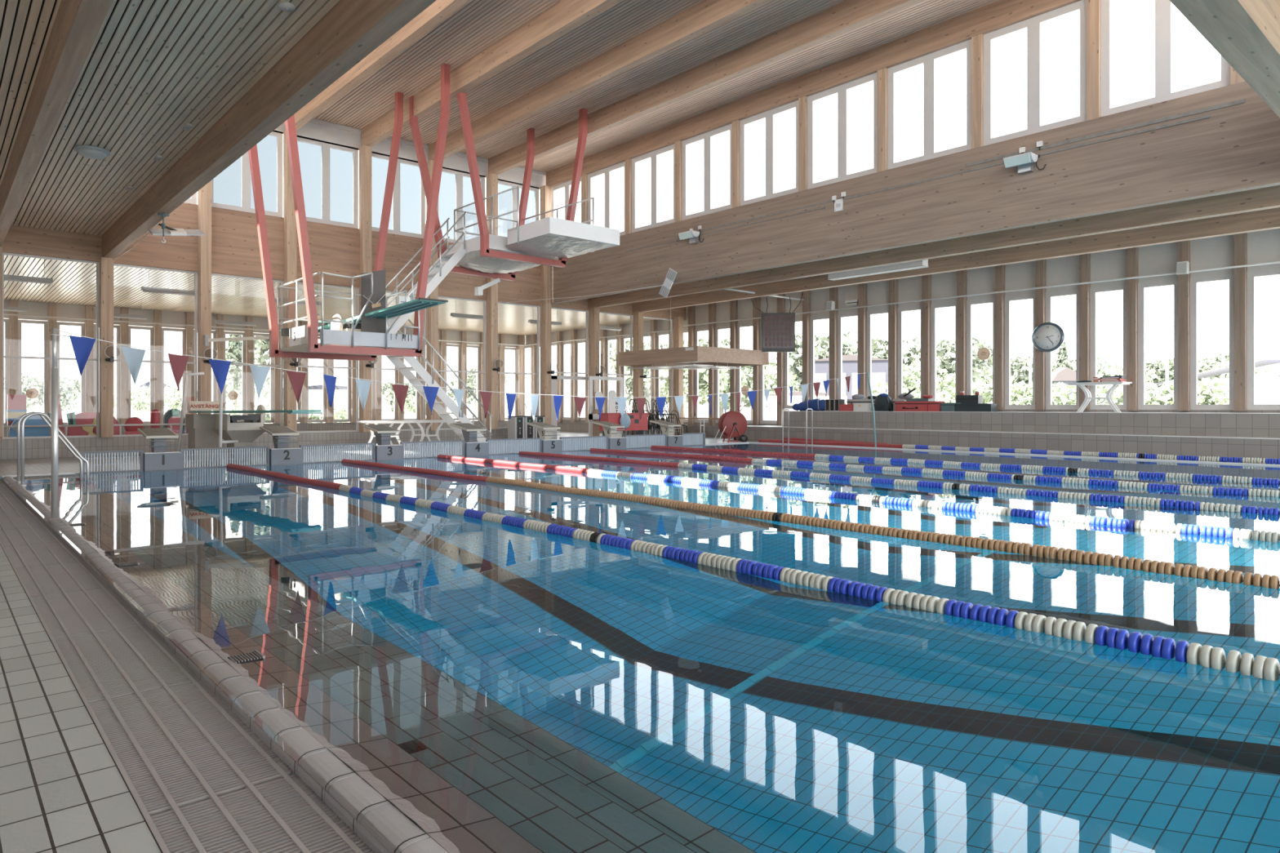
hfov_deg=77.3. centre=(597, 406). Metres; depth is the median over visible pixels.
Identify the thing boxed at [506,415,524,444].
recycling bin
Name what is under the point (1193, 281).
window
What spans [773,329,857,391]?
broadleaf tree
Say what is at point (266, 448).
panel
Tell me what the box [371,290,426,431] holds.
window
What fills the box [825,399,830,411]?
flight case
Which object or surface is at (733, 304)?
trim
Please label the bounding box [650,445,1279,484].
lane rope
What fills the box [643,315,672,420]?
window
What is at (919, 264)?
lamp
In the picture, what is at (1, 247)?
trim
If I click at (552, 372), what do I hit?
globe lamp
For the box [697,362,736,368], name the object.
lamp
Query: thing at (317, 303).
diffuser
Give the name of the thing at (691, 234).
hood
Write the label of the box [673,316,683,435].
trim
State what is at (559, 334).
trim
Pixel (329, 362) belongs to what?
trim
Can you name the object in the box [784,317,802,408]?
window
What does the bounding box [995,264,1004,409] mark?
trim
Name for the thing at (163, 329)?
window
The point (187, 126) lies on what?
ceiling sensor
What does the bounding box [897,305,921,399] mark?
window
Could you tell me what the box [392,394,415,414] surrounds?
broadleaf tree
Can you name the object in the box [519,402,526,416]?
tap
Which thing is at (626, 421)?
plastic bag
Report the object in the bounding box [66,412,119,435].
armchair
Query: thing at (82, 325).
window
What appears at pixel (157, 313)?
trim
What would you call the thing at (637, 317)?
trim
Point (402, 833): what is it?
stone coping
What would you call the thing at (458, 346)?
window
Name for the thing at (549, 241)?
platform
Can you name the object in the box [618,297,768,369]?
canopy
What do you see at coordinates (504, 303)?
window
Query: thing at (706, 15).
trim
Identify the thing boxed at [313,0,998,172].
ceiling
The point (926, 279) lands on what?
trim
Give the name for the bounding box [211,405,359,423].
hedge
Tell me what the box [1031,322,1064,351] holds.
wall clock
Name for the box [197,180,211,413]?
column
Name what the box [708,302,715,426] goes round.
trim
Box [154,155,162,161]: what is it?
ceiling sensor
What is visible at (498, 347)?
window
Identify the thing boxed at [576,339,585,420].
window
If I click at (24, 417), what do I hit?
pool ladder
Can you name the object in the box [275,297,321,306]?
lamp
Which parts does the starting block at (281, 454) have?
number plate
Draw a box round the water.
[0,443,1279,852]
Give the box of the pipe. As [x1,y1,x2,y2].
[724,288,804,301]
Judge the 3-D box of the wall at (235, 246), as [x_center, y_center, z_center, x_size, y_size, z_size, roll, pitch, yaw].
[-5.941,-3.808,20.725,11.600,1.504,0.200,0,0,-40]
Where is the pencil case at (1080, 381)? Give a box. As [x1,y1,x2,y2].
[1075,380,1091,382]
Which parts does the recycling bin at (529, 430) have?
door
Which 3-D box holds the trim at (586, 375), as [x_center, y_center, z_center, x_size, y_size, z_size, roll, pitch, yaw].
[-0.334,-1.280,32.330,0.320,3.840,0.176,0,0,-40]
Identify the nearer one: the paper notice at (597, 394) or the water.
the water
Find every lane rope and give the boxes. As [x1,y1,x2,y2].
[223,463,1279,680]
[336,458,1279,588]
[433,454,1279,542]
[515,451,1279,515]
[586,448,1279,497]
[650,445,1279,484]
[749,439,1279,464]
[783,437,888,444]
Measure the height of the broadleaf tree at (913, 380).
5.564 m
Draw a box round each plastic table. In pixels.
[355,420,413,449]
[407,419,445,449]
[1066,381,1132,412]
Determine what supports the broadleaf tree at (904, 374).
on the ground
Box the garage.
[296,384,384,418]
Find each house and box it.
[814,354,888,404]
[1096,384,1150,404]
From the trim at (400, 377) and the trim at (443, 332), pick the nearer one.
the trim at (400, 377)
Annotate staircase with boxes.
[385,211,466,333]
[386,319,492,442]
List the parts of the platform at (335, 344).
panel, panel, railing, hanger frame, panel, railing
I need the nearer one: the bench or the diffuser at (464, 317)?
the diffuser at (464, 317)
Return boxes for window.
[2,252,98,439]
[4,313,673,419]
[4,318,8,425]
[17,319,48,418]
[57,321,84,424]
[93,324,119,424]
[113,263,197,436]
[128,325,153,423]
[161,327,185,423]
[184,192,196,204]
[193,329,216,413]
[211,130,283,217]
[211,273,283,433]
[223,331,245,422]
[253,333,273,422]
[296,135,358,228]
[296,281,358,432]
[296,358,300,422]
[307,336,325,422]
[333,359,351,422]
[358,360,374,420]
[371,152,425,238]
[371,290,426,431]
[381,355,396,420]
[404,356,418,420]
[438,166,485,243]
[438,295,485,430]
[438,343,439,419]
[446,343,460,420]
[466,345,479,420]
[497,178,539,236]
[497,302,539,428]
[497,346,498,420]
[505,346,517,419]
[523,345,530,415]
[535,344,537,415]
[551,176,582,222]
[551,306,588,373]
[551,342,556,375]
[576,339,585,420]
[587,160,625,235]
[599,311,632,375]
[605,336,616,413]
[622,334,630,413]
[631,143,674,232]
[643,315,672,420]
[643,333,650,421]
[656,331,668,421]
[681,123,732,220]
[683,328,688,422]
[694,327,708,422]
[715,324,729,422]
[737,322,752,423]
[739,100,798,206]
[760,321,777,424]
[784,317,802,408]
[807,71,877,189]
[809,315,829,399]
[837,311,857,399]
[866,308,888,399]
[887,39,971,169]
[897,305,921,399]
[930,302,956,402]
[966,297,995,403]
[983,0,1086,146]
[1004,293,1035,409]
[1045,288,1079,409]
[1089,284,1126,409]
[1100,0,1230,116]
[1137,279,1177,409]
[1190,273,1234,409]
[1246,268,1279,409]
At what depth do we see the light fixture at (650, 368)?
25.80 m
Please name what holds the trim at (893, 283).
attached to the wall at (566, 425)
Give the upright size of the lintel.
0.624 m
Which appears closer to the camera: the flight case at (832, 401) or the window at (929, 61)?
the window at (929, 61)
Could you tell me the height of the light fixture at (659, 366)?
0.272 m
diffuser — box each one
[4,279,51,284]
[4,309,26,311]
[113,316,146,319]
[142,290,194,296]
[216,323,256,326]
[275,301,321,306]
[451,315,483,319]
[599,328,620,330]
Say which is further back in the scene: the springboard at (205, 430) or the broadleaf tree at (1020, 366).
the broadleaf tree at (1020, 366)
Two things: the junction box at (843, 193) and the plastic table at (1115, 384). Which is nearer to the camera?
the junction box at (843, 193)
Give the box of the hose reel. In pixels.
[714,404,747,442]
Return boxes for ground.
[4,410,751,422]
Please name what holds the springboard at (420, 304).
on the platform at (335, 344)
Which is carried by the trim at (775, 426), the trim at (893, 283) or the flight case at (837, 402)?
the flight case at (837, 402)
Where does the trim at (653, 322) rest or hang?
attached to the wall at (566, 425)
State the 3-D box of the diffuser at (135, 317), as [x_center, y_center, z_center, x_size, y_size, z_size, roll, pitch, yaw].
[-14.194,-2.684,23.907,1.200,0.056,0.056,0,0,-40]
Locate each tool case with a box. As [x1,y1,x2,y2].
[894,401,927,411]
[927,401,944,411]
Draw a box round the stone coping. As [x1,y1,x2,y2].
[3,476,448,852]
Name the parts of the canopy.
maker plate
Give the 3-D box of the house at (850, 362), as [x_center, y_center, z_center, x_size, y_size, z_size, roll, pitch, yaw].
[16.488,-0.840,52.718,5.280,5.040,3.360,0,0,14]
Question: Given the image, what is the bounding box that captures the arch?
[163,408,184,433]
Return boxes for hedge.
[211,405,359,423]
[871,379,1229,404]
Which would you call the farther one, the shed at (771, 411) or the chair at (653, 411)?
the shed at (771, 411)
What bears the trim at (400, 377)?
attached to the wall at (300, 426)
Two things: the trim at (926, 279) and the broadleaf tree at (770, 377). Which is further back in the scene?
the broadleaf tree at (770, 377)
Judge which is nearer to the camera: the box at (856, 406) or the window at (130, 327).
the box at (856, 406)
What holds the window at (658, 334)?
in the wall at (566, 425)
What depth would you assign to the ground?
155.04 m
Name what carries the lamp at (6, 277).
hanging from the ceiling at (73, 283)
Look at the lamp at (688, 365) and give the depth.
23.91 m
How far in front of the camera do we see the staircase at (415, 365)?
18.22 m
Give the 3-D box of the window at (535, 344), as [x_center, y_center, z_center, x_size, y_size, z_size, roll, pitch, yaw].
[-2.456,-1.096,34.899,0.080,3.280,0.776,0,0,-40]
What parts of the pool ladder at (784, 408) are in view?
rail, rail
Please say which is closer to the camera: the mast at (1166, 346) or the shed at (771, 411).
the shed at (771, 411)
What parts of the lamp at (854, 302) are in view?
lid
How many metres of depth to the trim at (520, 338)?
35.50 m
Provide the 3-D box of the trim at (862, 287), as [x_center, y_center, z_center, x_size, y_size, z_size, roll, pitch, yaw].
[7.616,-1.760,22.845,0.320,3.680,0.176,0,0,-40]
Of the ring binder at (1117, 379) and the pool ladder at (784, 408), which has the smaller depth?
the ring binder at (1117, 379)
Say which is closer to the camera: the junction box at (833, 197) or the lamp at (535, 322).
the junction box at (833, 197)
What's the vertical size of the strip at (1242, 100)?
0.232 m
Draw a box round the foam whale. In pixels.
[8,414,49,436]
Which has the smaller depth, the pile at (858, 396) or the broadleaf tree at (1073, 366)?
the pile at (858, 396)
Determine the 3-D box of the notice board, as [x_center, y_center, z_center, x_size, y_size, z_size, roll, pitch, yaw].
[0.503,0.420,23.622,0.480,1.256,0.200,0,0,-40]
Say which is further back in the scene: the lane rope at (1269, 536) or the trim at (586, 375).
the trim at (586, 375)
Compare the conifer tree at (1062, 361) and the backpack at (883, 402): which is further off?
the conifer tree at (1062, 361)
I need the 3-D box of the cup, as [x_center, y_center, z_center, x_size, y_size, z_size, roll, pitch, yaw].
[11.083,-0.608,17.787,0.096,0.120,0.094,0,0,-40]
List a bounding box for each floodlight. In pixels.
[678,230,703,244]
[1003,151,1046,173]
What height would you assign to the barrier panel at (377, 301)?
1.536 m
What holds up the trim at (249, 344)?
attached to the wall at (300, 426)
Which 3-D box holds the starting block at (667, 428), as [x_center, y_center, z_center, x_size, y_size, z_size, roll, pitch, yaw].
[1.811,0.801,21.128,0.528,0.878,0.774,0,0,-40]
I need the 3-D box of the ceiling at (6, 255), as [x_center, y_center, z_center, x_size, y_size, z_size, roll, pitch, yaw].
[-9.539,-3.228,24.208,24.480,0.040,9.680,0,0,-40]
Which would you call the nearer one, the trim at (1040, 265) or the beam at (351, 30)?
the beam at (351, 30)
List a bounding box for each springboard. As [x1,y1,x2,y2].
[177,372,321,465]
[281,297,448,336]
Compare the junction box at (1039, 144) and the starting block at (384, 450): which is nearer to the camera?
the junction box at (1039, 144)
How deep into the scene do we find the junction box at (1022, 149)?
13.67 m
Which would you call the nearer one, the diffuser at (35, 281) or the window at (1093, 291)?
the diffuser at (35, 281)
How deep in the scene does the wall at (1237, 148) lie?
14.31 m
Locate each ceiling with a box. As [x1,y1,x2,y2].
[0,0,339,235]
[4,255,77,299]
[4,255,660,335]
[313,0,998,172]
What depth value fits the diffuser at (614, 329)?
27.61 m
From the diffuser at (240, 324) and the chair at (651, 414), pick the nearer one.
the chair at (651, 414)
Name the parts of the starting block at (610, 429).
number plate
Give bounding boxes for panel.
[80,449,143,473]
[179,445,269,468]
[299,443,375,463]
[360,269,386,333]
[400,440,464,458]
[485,437,541,454]
[560,435,608,451]
[623,434,666,448]
[680,432,705,446]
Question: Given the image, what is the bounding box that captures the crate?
[597,413,648,435]
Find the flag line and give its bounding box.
[56,329,862,420]
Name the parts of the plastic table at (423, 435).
leg, leg, leg, leg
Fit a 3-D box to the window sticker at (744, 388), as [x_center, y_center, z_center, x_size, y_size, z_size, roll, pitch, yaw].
[4.824,-0.536,26.173,0.010,0.320,0.320,0,0,-40]
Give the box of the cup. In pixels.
[1093,377,1097,382]
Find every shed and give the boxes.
[130,381,180,421]
[764,391,852,420]
[1147,360,1279,404]
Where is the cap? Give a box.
[921,395,933,398]
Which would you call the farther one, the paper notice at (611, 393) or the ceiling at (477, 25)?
the paper notice at (611, 393)
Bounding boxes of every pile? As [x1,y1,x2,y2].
[852,393,876,399]
[897,387,915,399]
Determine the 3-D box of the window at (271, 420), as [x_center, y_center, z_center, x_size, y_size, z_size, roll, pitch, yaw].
[-11.995,-1.024,28.558,0.752,3.200,0.080,0,0,-40]
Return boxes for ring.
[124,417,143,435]
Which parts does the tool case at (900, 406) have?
handle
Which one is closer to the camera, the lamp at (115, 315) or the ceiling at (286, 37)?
the ceiling at (286, 37)
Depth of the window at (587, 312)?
25.38 m
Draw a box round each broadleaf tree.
[4,373,66,412]
[27,375,80,411]
[113,384,164,417]
[143,385,182,412]
[382,381,415,412]
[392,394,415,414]
[446,367,510,417]
[608,339,685,418]
[625,344,728,417]
[683,335,752,417]
[719,358,797,420]
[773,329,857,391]
[799,350,908,383]
[848,333,920,367]
[902,360,955,398]
[911,337,992,402]
[974,364,1017,393]
[987,353,1057,401]
[1031,362,1075,400]
[1052,355,1111,381]
[1096,362,1157,385]
[1120,359,1173,386]
[1148,355,1220,382]
[1150,368,1199,387]
[1197,359,1263,380]
[1200,351,1279,384]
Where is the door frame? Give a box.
[551,375,588,439]
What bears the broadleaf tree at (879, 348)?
on the ground
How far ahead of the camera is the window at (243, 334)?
28.11 m
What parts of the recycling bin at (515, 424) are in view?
door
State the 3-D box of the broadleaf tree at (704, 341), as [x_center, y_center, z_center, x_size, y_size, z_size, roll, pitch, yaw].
[7.377,-1.317,47.696,5.164,6.059,5.236,0,0,0]
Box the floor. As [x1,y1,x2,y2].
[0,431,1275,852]
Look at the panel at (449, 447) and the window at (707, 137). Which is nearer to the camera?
the panel at (449, 447)
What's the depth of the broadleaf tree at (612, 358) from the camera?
45.71 m
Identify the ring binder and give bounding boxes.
[1097,377,1124,380]
[1099,375,1126,378]
[1099,380,1125,382]
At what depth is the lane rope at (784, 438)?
21.92 m
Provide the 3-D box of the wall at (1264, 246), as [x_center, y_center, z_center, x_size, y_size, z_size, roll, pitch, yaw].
[7.927,-3.208,22.772,0.352,0.944,34.320,0,0,-40]
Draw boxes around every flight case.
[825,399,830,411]
[830,399,834,411]
[834,399,844,411]
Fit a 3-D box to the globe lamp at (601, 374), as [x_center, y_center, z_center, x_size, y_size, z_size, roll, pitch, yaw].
[0.096,-1.138,25.191,0.286,0.357,0.322,0,0,-40]
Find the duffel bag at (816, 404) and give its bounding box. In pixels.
[792,397,825,410]
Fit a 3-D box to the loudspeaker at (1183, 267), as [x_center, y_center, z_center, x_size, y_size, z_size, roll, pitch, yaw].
[12.313,-2.924,16.824,0.184,0.264,0.192,0,0,-40]
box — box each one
[831,195,836,202]
[840,191,845,199]
[847,399,875,411]
[853,403,871,411]
[892,399,906,411]
[1018,146,1025,153]
[1036,140,1043,150]
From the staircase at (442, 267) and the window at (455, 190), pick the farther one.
the window at (455, 190)
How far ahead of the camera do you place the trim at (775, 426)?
17.93 m
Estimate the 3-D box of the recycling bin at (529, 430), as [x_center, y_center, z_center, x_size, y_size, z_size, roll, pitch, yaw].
[-2.046,0.654,22.890,0.336,0.788,0.397,0,0,-40]
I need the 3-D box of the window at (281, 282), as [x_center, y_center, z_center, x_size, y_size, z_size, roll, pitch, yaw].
[-8.268,-1.208,18.780,1.680,3.696,0.080,0,0,-40]
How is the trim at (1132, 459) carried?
on the wall
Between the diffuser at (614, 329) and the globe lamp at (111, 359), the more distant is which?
the diffuser at (614, 329)
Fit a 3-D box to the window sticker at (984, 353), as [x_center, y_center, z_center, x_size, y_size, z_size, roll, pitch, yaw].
[9.783,-1.344,20.257,0.010,0.320,0.320,0,0,-40]
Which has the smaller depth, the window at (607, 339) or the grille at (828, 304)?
the grille at (828, 304)
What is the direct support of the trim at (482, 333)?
attached to the wall at (300, 426)
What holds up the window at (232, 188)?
in the wall at (235, 246)
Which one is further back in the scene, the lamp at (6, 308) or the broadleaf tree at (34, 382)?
the broadleaf tree at (34, 382)
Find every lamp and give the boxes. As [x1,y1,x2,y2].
[4,259,53,284]
[4,293,28,311]
[74,144,110,159]
[104,345,119,362]
[113,302,147,319]
[141,270,194,296]
[148,222,204,235]
[203,347,217,364]
[215,307,257,326]
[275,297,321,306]
[289,357,302,366]
[365,358,377,368]
[395,331,413,334]
[450,312,483,319]
[492,359,503,371]
[528,319,561,325]
[546,362,557,374]
[595,364,604,376]
[599,315,622,330]
[640,368,649,377]
[658,267,677,297]
[697,362,736,368]
[827,259,928,280]
[844,299,857,306]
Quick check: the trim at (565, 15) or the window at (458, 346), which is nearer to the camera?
the trim at (565, 15)
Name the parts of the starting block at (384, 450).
number plate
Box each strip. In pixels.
[203,334,269,346]
[625,98,1244,252]
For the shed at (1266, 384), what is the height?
4.216 m
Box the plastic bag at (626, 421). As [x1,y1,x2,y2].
[619,413,631,429]
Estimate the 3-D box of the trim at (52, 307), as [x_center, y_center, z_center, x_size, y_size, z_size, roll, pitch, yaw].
[-16.793,-1.300,24.568,0.208,3.800,0.448,0,0,-40]
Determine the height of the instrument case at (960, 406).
0.200 m
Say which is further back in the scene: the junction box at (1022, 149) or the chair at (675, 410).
the chair at (675, 410)
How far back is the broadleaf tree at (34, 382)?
49.50 m
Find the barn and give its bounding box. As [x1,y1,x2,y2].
[1052,367,1075,404]
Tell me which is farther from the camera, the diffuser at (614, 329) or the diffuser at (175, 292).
the diffuser at (614, 329)
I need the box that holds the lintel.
[1,224,685,320]
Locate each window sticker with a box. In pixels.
[26,387,38,398]
[227,391,237,399]
[741,385,749,395]
[977,347,990,359]
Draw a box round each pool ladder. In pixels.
[14,412,88,485]
[782,408,813,445]
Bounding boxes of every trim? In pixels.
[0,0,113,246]
[0,246,2,439]
[0,441,1279,476]
[8,299,17,394]
[48,302,57,413]
[84,304,93,412]
[98,257,113,437]
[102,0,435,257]
[120,306,128,424]
[152,309,161,423]
[185,311,193,413]
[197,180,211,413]
[216,314,223,413]
[245,315,253,414]
[271,320,279,423]
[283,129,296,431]
[293,0,470,130]
[300,320,307,422]
[323,322,333,422]
[348,360,355,422]
[359,144,371,431]
[361,0,622,146]
[374,355,381,420]
[396,326,404,420]
[415,339,422,420]
[426,160,438,430]
[428,0,773,160]
[439,329,446,420]
[457,331,466,421]
[479,332,483,421]
[485,173,497,429]
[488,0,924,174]
[498,333,505,420]
[513,334,523,416]
[530,334,536,415]
[539,185,551,424]
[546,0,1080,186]
[556,331,562,422]
[570,329,576,422]
[582,173,587,223]
[585,328,588,422]
[588,307,599,435]
[600,328,606,413]
[616,324,622,396]
[625,158,631,234]
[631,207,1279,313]
[632,312,643,435]
[650,320,657,424]
[668,320,673,422]
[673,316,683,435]
[674,140,681,222]
[688,305,695,425]
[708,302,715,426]
[729,299,737,411]
[732,120,739,208]
[742,426,1279,463]
[746,410,1279,439]
[752,297,760,425]
[777,293,787,426]
[798,95,807,191]
[802,290,810,401]
[829,286,838,399]
[857,283,866,399]
[877,67,887,172]
[888,279,897,404]
[921,274,931,398]
[956,269,967,395]
[971,33,983,148]
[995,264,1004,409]
[1035,258,1046,410]
[1079,253,1090,410]
[1086,0,1100,119]
[1126,247,1138,410]
[1169,0,1279,117]
[1177,240,1190,410]
[1230,65,1245,84]
[1234,232,1247,410]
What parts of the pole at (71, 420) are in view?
post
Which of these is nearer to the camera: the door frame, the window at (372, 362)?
the door frame
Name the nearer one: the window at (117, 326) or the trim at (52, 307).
the trim at (52, 307)
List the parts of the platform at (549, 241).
hanger frame, hanger frame, railing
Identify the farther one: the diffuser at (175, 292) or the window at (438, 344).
the window at (438, 344)
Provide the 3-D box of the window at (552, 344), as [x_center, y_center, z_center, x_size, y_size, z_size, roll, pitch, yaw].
[-1.845,-1.096,34.169,0.080,3.280,0.776,0,0,-40]
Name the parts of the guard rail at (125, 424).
rail, post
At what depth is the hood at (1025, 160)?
13.46 m
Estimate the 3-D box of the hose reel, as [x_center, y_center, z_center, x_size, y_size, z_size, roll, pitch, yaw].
[3.912,0.488,23.518,0.892,1.120,0.592,0,0,-10]
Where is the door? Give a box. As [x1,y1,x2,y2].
[588,376,623,437]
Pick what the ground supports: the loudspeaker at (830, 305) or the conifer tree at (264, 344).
the conifer tree at (264, 344)
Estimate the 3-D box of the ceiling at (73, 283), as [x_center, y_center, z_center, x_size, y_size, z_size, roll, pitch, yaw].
[-9.540,-3.196,24.206,24.460,0.024,9.680,0,0,-40]
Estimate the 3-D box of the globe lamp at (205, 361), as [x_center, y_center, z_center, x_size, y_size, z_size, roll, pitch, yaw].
[-8.659,-1.138,17.853,0.286,0.357,0.322,0,0,-40]
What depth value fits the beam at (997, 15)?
16.57 m
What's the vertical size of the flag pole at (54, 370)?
1.816 m
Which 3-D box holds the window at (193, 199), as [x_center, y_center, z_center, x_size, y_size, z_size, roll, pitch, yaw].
[-9.737,-5.600,17.570,1.680,2.080,0.080,0,0,-40]
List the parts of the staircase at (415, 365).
handrail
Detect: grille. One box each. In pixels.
[826,301,831,309]
[1176,262,1186,273]
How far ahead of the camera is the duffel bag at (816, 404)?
23.40 m
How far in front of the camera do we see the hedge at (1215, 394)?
34.86 m
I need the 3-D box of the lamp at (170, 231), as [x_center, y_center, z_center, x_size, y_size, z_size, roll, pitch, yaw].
[-7.325,-3.042,13.908,0.843,0.254,0.221,0,0,-42]
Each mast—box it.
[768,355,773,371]
[1028,359,1031,404]
[1110,349,1115,395]
[1164,345,1168,404]
[1221,343,1225,378]
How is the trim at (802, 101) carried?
on the wall at (1237, 148)
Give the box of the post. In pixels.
[150,409,159,427]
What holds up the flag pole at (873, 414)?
on the trim at (1132, 459)
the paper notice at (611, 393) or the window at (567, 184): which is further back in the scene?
the paper notice at (611, 393)
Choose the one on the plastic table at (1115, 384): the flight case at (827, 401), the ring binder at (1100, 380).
the ring binder at (1100, 380)
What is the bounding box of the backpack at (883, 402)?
[873,393,893,411]
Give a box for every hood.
[678,230,699,239]
[1003,151,1038,168]
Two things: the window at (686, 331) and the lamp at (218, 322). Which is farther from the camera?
the window at (686, 331)
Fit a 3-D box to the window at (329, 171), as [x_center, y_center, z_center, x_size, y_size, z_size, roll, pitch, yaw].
[-6.819,-5.600,20.016,1.680,2.080,0.080,0,0,-40]
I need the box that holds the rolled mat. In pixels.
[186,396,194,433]
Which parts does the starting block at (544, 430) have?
number plate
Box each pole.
[46,395,75,435]
[50,327,69,517]
[866,371,876,447]
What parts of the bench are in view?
leg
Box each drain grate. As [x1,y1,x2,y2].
[68,522,85,525]
[114,560,139,567]
[227,649,265,663]
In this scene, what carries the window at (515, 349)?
in the wall at (300, 426)
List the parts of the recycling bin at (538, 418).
door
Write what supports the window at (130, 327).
in the wall at (300, 426)
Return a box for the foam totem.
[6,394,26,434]
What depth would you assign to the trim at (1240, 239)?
16.17 m
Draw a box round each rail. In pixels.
[4,423,185,436]
[683,261,1279,326]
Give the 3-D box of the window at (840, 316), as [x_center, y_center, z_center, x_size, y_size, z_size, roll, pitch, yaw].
[7.329,-1.336,23.225,0.080,2.800,0.776,0,0,-40]
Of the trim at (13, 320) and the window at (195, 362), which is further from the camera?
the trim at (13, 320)
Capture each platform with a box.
[248,63,449,360]
[408,92,619,295]
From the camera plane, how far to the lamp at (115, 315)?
24.00 m
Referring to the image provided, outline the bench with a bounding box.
[666,417,733,439]
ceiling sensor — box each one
[125,185,133,191]
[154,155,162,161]
[182,123,192,130]
[278,1,295,12]
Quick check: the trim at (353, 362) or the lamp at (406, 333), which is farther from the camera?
the trim at (353, 362)
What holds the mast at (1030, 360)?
on the ground
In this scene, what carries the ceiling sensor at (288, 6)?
attached to the ceiling at (286, 37)
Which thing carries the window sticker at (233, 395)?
attached to the window at (243, 334)
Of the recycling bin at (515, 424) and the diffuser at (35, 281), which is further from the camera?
the recycling bin at (515, 424)
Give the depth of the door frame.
24.46 m
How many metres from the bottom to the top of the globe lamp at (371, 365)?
0.357 m
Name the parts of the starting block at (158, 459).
number plate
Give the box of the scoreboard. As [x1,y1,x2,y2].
[751,291,803,351]
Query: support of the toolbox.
on the trim at (775, 426)
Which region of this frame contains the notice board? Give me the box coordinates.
[608,400,621,437]
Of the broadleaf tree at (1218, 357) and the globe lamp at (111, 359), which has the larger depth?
the broadleaf tree at (1218, 357)
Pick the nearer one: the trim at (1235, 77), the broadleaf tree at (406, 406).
the trim at (1235, 77)
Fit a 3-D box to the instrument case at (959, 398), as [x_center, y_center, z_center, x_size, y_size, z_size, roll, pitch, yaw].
[9.464,-0.088,20.354,0.256,0.416,0.576,0,0,-40]
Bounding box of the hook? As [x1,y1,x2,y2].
[157,212,168,243]
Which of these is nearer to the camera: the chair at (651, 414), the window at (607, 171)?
the window at (607, 171)
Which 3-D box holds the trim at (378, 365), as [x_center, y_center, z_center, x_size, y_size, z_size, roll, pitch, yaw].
[-8.700,-1.300,31.351,0.208,3.800,0.448,0,0,-40]
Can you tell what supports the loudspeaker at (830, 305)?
attached to the wall at (566, 425)
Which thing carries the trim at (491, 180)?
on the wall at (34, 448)
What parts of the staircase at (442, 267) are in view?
handrail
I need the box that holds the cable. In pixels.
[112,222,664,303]
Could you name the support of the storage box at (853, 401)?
on the trim at (775, 426)
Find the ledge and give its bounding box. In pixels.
[8,475,459,852]
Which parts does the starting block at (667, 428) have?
number plate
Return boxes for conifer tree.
[225,334,257,408]
[239,335,297,410]
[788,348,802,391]
[1053,338,1071,370]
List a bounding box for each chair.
[629,399,648,429]
[643,400,657,428]
[643,410,657,434]
[644,399,658,429]
[650,399,666,429]
[651,410,662,434]
[653,400,666,428]
[662,400,679,427]
[671,409,688,435]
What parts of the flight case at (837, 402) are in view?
edge trim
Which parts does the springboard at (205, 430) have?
guard rail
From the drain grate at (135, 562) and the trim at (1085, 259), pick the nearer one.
the drain grate at (135, 562)
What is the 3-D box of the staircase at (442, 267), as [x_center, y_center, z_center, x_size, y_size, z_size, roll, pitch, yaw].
[-4.036,-2.874,17.860,2.183,3.156,0.806,0,0,-40]
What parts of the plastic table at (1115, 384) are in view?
leg, leg, leg, leg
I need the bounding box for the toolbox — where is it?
[839,401,853,411]
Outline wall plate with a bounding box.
[834,198,843,212]
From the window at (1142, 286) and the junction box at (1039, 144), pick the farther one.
the window at (1142, 286)
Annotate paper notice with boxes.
[399,295,409,315]
[595,391,602,409]
[608,390,616,399]
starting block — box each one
[137,427,180,471]
[259,426,301,465]
[362,424,402,460]
[449,422,488,456]
[525,422,562,453]
[591,421,626,449]
[649,420,683,446]
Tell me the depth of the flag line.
9.78 m
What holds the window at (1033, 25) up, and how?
in the wall at (1237, 148)
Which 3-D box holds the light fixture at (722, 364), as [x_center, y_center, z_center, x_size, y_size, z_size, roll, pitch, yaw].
[4.218,-1.368,25.978,0.560,0.272,0.960,0,0,-40]
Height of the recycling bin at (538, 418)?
0.788 m
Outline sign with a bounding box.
[186,400,223,410]
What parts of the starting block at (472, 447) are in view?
number plate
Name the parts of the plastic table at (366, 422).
leg, leg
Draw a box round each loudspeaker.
[825,300,835,310]
[1175,261,1189,275]
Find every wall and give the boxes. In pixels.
[0,426,685,460]
[4,299,524,347]
[4,420,507,436]
[113,202,541,306]
[273,118,546,188]
[525,228,1279,344]
[551,81,1279,304]
[557,409,1279,438]
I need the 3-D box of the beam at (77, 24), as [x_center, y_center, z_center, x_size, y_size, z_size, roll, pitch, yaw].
[-3.990,-3.368,6.311,0.184,0.496,24.400,0,0,-40]
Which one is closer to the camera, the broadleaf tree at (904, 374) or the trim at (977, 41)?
the trim at (977, 41)
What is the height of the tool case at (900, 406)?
0.264 m

